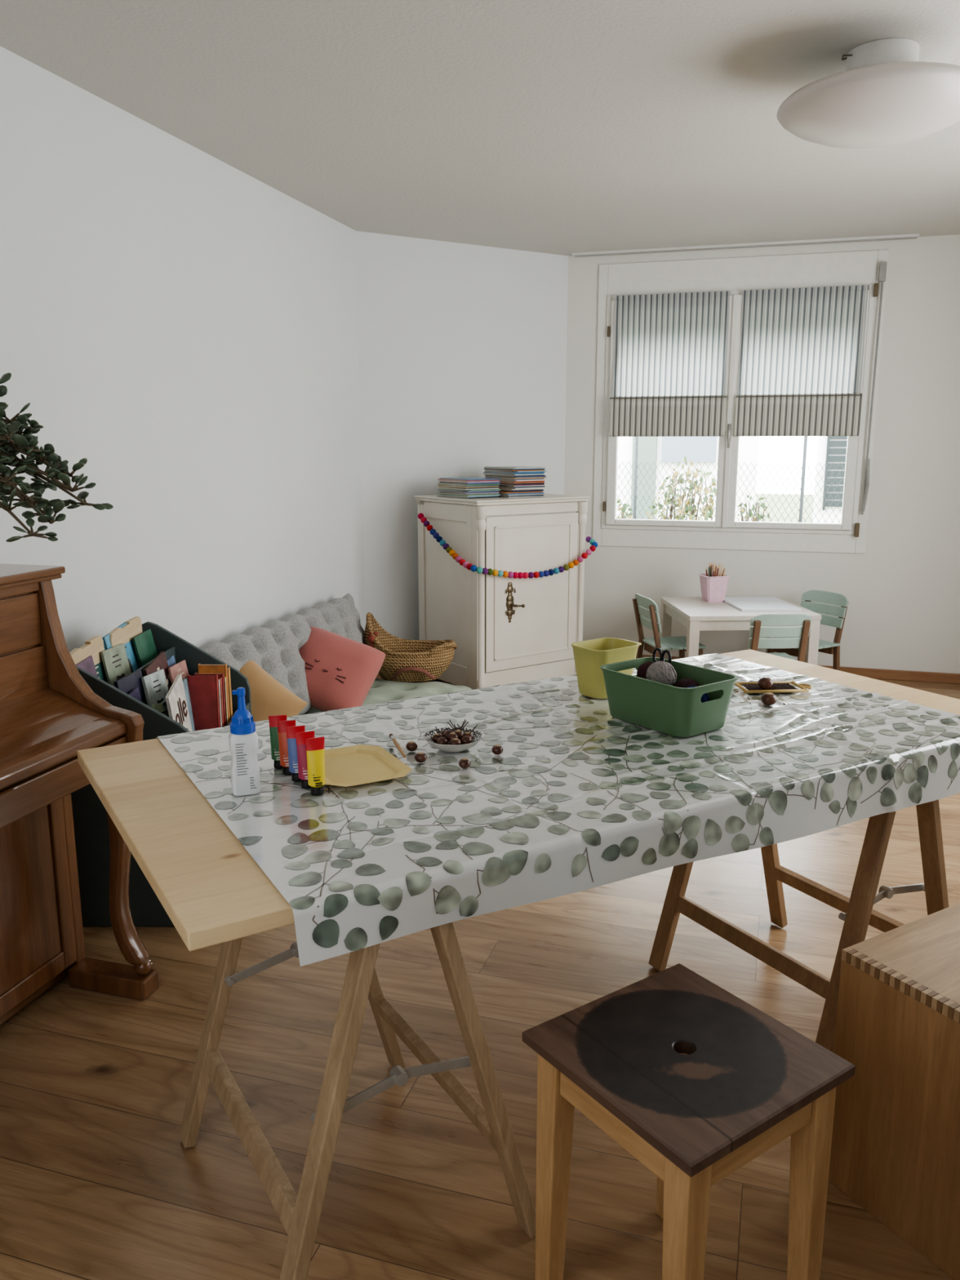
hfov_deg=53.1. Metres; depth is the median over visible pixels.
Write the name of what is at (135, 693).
picture book
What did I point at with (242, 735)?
glue bottle
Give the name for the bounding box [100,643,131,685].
picture book
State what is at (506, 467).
magazine
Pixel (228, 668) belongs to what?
picture book
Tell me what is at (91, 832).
rack
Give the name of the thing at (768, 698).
chestnut
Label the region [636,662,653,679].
yarn ball
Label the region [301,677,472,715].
mattress
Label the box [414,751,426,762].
chestnut
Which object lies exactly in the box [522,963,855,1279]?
wooden stool
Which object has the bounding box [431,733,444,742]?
chestnut
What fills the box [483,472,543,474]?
magazine
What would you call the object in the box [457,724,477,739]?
chestnut
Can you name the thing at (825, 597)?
chair
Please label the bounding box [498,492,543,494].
magazine
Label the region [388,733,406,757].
brush
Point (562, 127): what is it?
ceiling
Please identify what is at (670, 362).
blind
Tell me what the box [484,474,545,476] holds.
magazine
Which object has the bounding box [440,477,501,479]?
magazine
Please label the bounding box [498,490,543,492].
magazine
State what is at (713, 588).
pencil cup
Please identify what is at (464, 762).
chestnut
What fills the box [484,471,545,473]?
magazine
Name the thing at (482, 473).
magazine
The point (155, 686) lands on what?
picture book
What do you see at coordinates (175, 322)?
wall
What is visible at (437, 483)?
magazine
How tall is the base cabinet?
1.095 m
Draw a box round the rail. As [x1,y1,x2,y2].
[571,233,919,257]
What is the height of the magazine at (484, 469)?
0.005 m
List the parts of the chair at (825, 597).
leg, seat, backrest, leg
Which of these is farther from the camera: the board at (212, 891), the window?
the window
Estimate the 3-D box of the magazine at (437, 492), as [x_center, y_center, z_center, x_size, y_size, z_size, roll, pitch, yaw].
[-0.069,-0.812,5.319,0.215,0.005,0.290,-8,14,-36]
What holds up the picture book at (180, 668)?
on the rack
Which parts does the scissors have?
handle, handle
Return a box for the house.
[616,435,847,523]
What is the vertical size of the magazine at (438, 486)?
0.005 m
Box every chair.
[632,593,706,658]
[747,613,812,662]
[767,590,848,671]
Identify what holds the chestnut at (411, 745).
on the tablecloth
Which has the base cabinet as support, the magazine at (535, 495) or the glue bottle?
the magazine at (535, 495)
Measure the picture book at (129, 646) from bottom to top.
0.297 m
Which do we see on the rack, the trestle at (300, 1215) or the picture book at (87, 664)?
the picture book at (87, 664)
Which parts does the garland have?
cord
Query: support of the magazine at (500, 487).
on the magazine at (499, 488)
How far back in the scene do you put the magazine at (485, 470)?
5.36 m
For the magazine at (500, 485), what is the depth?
5.35 m
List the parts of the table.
leg, leg, leg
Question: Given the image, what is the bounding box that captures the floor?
[0,678,959,1279]
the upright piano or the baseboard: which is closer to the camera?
the upright piano
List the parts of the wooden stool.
leg, leg, leg, seat, leg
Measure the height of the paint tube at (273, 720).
0.106 m
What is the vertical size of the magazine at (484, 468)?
0.004 m
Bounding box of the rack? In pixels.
[71,621,251,926]
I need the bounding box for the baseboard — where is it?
[635,654,959,684]
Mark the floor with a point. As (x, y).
(99, 1180)
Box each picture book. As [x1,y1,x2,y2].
[75,655,97,677]
[94,661,107,682]
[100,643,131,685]
[102,622,139,672]
[113,669,147,705]
[128,687,142,702]
[131,628,157,667]
[141,668,168,707]
[142,651,171,689]
[151,702,168,716]
[164,673,192,731]
[166,654,176,666]
[167,659,188,685]
[182,678,195,731]
[187,674,220,730]
[194,672,226,726]
[197,663,230,722]
[217,677,223,726]
[217,679,222,727]
[224,676,228,724]
[226,666,232,720]
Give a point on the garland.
(458, 558)
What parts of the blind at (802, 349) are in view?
seam rod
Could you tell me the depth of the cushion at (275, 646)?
4.22 m
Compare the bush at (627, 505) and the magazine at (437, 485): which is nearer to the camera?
the magazine at (437, 485)
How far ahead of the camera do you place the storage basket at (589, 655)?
2.41 m
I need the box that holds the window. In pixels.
[592,249,888,553]
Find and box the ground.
[754,493,813,522]
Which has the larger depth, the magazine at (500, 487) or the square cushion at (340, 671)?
the magazine at (500, 487)
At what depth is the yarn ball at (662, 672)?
2.20 m
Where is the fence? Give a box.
[616,435,844,523]
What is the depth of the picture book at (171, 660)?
3.23 m
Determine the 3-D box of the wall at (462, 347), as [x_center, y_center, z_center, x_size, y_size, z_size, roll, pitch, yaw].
[-0.095,-1.043,5.779,1.387,2.500,0.120,-7,13,-30]
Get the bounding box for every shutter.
[630,436,657,519]
[822,435,847,510]
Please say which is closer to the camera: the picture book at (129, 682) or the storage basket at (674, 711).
the storage basket at (674, 711)
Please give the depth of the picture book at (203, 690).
3.04 m
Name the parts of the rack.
panel, panel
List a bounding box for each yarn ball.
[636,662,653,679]
[645,660,676,685]
[673,677,699,688]
[685,685,710,702]
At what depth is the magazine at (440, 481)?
5.22 m
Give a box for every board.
[69,635,104,665]
[76,648,959,951]
[107,616,142,647]
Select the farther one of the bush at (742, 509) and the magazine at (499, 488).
the bush at (742, 509)
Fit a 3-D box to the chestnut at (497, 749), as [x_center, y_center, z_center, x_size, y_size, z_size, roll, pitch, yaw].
[0.036,0.226,1.977,0.023,0.020,0.026,3,12,15]
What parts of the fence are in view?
post, post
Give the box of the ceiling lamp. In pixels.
[776,38,959,148]
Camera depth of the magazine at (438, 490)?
5.23 m
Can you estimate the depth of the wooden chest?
1.69 m
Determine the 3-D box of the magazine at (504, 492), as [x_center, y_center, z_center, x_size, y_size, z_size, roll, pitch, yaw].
[0.169,-0.839,5.428,0.250,0.005,0.290,-7,14,-32]
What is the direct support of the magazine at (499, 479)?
on the magazine at (499, 481)
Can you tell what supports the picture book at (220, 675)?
on the rack
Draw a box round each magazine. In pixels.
[437,478,498,481]
[437,480,498,482]
[437,483,498,485]
[437,484,497,488]
[437,492,498,495]
[437,494,498,497]
[437,495,499,498]
[438,484,499,487]
[438,486,499,488]
[438,487,498,489]
[438,489,498,492]
[439,482,499,484]
[439,488,500,491]
[439,488,501,490]
[439,490,498,493]
[439,491,499,494]
[439,493,500,496]
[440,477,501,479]
[440,480,500,484]
[482,473,544,475]
[483,468,545,470]
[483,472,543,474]
[484,466,545,468]
[484,467,544,469]
[484,469,544,471]
[484,470,546,472]
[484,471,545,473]
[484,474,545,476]
[484,475,546,477]
[484,477,544,479]
[485,476,545,479]
[497,485,545,488]
[498,479,545,481]
[498,480,544,482]
[498,484,544,485]
[498,488,543,490]
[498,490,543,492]
[498,491,542,493]
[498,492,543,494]
[498,494,543,497]
[499,482,544,484]
[499,484,545,486]
[499,487,546,488]
[499,493,543,496]
[499,495,543,497]
[500,481,544,483]
[500,488,543,491]
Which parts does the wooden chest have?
lid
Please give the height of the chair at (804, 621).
0.556 m
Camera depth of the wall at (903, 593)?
5.66 m
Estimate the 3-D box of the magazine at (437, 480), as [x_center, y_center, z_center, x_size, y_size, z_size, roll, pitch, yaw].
[-0.067,-0.880,5.309,0.215,0.006,0.290,-8,14,-34]
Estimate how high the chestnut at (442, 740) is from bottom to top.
0.039 m
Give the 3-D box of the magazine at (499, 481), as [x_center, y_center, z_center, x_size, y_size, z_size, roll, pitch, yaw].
[0.192,-0.905,5.459,0.215,0.005,0.290,-8,14,-35]
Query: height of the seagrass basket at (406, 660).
0.345 m
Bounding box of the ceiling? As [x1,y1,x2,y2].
[0,0,959,256]
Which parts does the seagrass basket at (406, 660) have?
handle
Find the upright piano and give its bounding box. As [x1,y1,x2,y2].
[0,563,159,1025]
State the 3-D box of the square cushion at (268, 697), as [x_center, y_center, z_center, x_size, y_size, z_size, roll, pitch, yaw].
[-0.935,0.277,3.883,0.462,0.443,0.218,4,12,21]
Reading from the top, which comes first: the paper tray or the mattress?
the mattress
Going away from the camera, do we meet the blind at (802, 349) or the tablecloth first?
the tablecloth
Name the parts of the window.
handle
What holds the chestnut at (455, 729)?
on the ceramic plate
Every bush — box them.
[616,499,632,519]
[645,456,716,520]
[737,493,771,521]
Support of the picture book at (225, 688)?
on the rack
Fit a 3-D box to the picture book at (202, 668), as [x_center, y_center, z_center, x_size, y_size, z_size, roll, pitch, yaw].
[-0.877,0.225,3.181,0.090,0.300,0.022,0,13,0]
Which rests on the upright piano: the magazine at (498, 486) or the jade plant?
the jade plant
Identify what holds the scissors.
in the storage basket at (674, 711)
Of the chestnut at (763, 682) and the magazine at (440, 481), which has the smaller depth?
the chestnut at (763, 682)
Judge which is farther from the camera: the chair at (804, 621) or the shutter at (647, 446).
the shutter at (647, 446)
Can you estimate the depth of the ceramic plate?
1.99 m
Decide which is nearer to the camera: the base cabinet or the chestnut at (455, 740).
the chestnut at (455, 740)
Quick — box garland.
[416,497,597,578]
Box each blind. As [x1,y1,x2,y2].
[608,290,731,436]
[733,284,869,435]
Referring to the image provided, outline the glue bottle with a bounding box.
[228,687,260,795]
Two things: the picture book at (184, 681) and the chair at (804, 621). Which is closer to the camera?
the picture book at (184, 681)
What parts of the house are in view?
door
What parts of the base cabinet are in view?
turned post, door, turned post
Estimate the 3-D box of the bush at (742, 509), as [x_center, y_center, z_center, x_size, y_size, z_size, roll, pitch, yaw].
[2.567,-0.853,9.080,0.437,1.114,0.258,3,12,16]
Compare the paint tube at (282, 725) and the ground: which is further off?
the ground
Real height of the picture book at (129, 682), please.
0.286 m
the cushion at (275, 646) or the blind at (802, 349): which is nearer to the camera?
the cushion at (275, 646)
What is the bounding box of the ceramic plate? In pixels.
[423,727,483,752]
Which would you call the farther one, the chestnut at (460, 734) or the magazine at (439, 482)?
the magazine at (439, 482)
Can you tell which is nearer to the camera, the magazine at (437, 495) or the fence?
the magazine at (437, 495)
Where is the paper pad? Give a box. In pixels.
[724,596,801,611]
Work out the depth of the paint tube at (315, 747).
1.74 m
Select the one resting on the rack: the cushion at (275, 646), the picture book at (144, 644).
the picture book at (144, 644)
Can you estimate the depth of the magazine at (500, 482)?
5.33 m
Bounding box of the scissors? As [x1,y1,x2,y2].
[652,647,671,663]
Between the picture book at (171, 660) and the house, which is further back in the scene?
the house
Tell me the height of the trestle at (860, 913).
0.718 m
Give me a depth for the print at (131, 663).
3.09 m
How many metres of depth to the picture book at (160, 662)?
3.09 m
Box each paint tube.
[268,715,286,768]
[277,720,295,775]
[286,725,305,782]
[295,730,314,788]
[305,736,325,795]
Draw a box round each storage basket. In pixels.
[571,637,641,698]
[600,657,737,737]
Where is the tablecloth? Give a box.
[155,653,959,966]
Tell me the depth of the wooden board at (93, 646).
2.81 m
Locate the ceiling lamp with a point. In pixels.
(884, 96)
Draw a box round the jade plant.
[0,373,113,542]
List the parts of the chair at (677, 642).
leg, backrest, leg, seat, leg, leg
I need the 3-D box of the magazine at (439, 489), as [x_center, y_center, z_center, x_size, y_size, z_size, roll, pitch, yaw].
[-0.060,-0.833,5.326,0.215,0.005,0.290,-8,14,-35]
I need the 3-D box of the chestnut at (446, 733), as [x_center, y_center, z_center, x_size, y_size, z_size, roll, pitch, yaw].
[-0.065,0.199,2.017,0.023,0.020,0.026,5,12,21]
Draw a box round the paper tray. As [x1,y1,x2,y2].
[324,744,412,786]
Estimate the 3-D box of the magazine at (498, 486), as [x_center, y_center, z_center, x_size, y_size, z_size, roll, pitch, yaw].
[0.194,-0.875,5.457,0.215,0.006,0.290,-8,14,-34]
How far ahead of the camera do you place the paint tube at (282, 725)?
1.84 m
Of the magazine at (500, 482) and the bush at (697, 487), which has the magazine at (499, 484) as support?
the magazine at (500, 482)
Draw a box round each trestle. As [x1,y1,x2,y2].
[178,922,535,1279]
[648,799,949,1052]
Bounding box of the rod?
[861,262,887,515]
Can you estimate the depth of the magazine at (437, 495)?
5.23 m
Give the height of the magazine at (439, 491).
0.005 m
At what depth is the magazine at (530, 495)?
5.30 m
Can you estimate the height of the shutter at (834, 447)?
1.650 m
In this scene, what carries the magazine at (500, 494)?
on the magazine at (530, 495)
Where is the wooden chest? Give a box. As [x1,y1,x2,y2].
[828,902,959,1279]
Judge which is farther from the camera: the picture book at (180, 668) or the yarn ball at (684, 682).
the picture book at (180, 668)
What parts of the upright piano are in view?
lid, panel, panel, key lid, panel, leg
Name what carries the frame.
on the tablecloth
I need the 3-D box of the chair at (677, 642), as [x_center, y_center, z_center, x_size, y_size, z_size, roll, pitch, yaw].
[1.062,0.019,5.437,0.342,0.556,0.310,-2,12,-12]
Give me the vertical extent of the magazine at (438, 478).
0.005 m
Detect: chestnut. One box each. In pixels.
[405,741,417,751]
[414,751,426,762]
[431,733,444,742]
[435,726,453,744]
[443,729,453,738]
[447,720,468,739]
[447,732,458,741]
[448,719,466,732]
[448,737,461,745]
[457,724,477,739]
[458,757,471,768]
[460,735,472,744]
[491,744,503,755]
[757,677,773,688]
[760,692,777,705]
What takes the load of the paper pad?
on the table
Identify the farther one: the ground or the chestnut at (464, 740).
the ground
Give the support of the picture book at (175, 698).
on the rack
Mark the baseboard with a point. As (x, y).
(879, 673)
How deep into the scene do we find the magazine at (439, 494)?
5.21 m
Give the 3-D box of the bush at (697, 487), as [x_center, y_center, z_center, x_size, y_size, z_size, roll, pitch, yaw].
[1.984,-1.051,9.261,0.835,1.432,0.444,3,12,16]
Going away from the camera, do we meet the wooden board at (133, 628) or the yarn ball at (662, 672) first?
the yarn ball at (662, 672)
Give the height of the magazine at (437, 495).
0.006 m
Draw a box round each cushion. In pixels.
[198,593,364,715]
[239,660,307,721]
[298,626,385,711]
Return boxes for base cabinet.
[414,493,590,689]
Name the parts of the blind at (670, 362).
seam rod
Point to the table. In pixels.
(697, 615)
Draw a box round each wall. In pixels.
[0,45,365,652]
[355,231,568,673]
[564,234,959,673]
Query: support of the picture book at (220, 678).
on the rack
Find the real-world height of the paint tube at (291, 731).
0.106 m
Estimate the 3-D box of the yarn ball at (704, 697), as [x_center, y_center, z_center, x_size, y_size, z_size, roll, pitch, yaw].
[0.475,0.137,2.138,0.070,0.070,0.070,0,12,0]
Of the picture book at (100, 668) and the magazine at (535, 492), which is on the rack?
the picture book at (100, 668)
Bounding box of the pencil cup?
[697,573,729,602]
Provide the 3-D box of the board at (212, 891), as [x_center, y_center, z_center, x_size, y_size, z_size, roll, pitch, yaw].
[0.232,0.221,2.145,1.980,0.028,0.900,-7,13,-30]
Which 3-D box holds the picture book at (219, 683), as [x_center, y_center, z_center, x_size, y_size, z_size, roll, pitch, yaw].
[-0.877,0.260,3.088,0.090,0.270,0.014,0,10,0]
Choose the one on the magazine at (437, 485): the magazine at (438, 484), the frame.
the magazine at (438, 484)
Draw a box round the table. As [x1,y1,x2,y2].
[660,595,821,665]
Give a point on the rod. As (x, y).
(882, 265)
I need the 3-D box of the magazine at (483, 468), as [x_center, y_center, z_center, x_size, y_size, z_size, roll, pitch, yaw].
[0.193,-0.971,5.451,0.215,0.005,0.290,-9,15,-37]
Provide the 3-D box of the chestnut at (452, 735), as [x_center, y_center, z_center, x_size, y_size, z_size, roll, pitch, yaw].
[-0.057,0.203,2.000,0.023,0.020,0.026,-5,13,-23]
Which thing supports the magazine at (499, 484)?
on the magazine at (500, 485)
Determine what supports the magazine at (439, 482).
on the magazine at (437, 483)
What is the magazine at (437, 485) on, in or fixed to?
on the magazine at (438, 486)
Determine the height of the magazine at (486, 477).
0.006 m
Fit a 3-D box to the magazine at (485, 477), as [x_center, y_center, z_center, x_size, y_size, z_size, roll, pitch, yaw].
[0.190,-0.917,5.453,0.215,0.006,0.290,-8,14,-34]
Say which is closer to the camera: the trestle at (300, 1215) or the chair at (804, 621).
the trestle at (300, 1215)
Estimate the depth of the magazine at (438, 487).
5.20 m
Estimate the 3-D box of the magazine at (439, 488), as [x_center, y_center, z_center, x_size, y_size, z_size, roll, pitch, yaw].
[-0.057,-0.837,5.321,0.215,0.005,0.290,-9,15,-37]
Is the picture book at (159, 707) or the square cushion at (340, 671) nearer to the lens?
the picture book at (159, 707)
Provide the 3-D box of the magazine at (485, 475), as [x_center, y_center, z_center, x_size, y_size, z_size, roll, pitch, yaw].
[0.200,-0.929,5.452,0.215,0.006,0.290,-9,14,-36]
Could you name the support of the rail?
attached to the ceiling
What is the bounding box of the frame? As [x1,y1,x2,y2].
[734,680,812,693]
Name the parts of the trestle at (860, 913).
leg, leg, leg, leg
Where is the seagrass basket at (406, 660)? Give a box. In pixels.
[364,612,457,682]
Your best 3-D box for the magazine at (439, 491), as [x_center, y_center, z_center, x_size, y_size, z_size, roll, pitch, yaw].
[-0.064,-0.823,5.324,0.215,0.004,0.290,-7,14,-32]
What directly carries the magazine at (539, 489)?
on the magazine at (499, 491)
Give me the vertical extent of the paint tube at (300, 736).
0.106 m
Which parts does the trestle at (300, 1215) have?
leg, leg, leg, leg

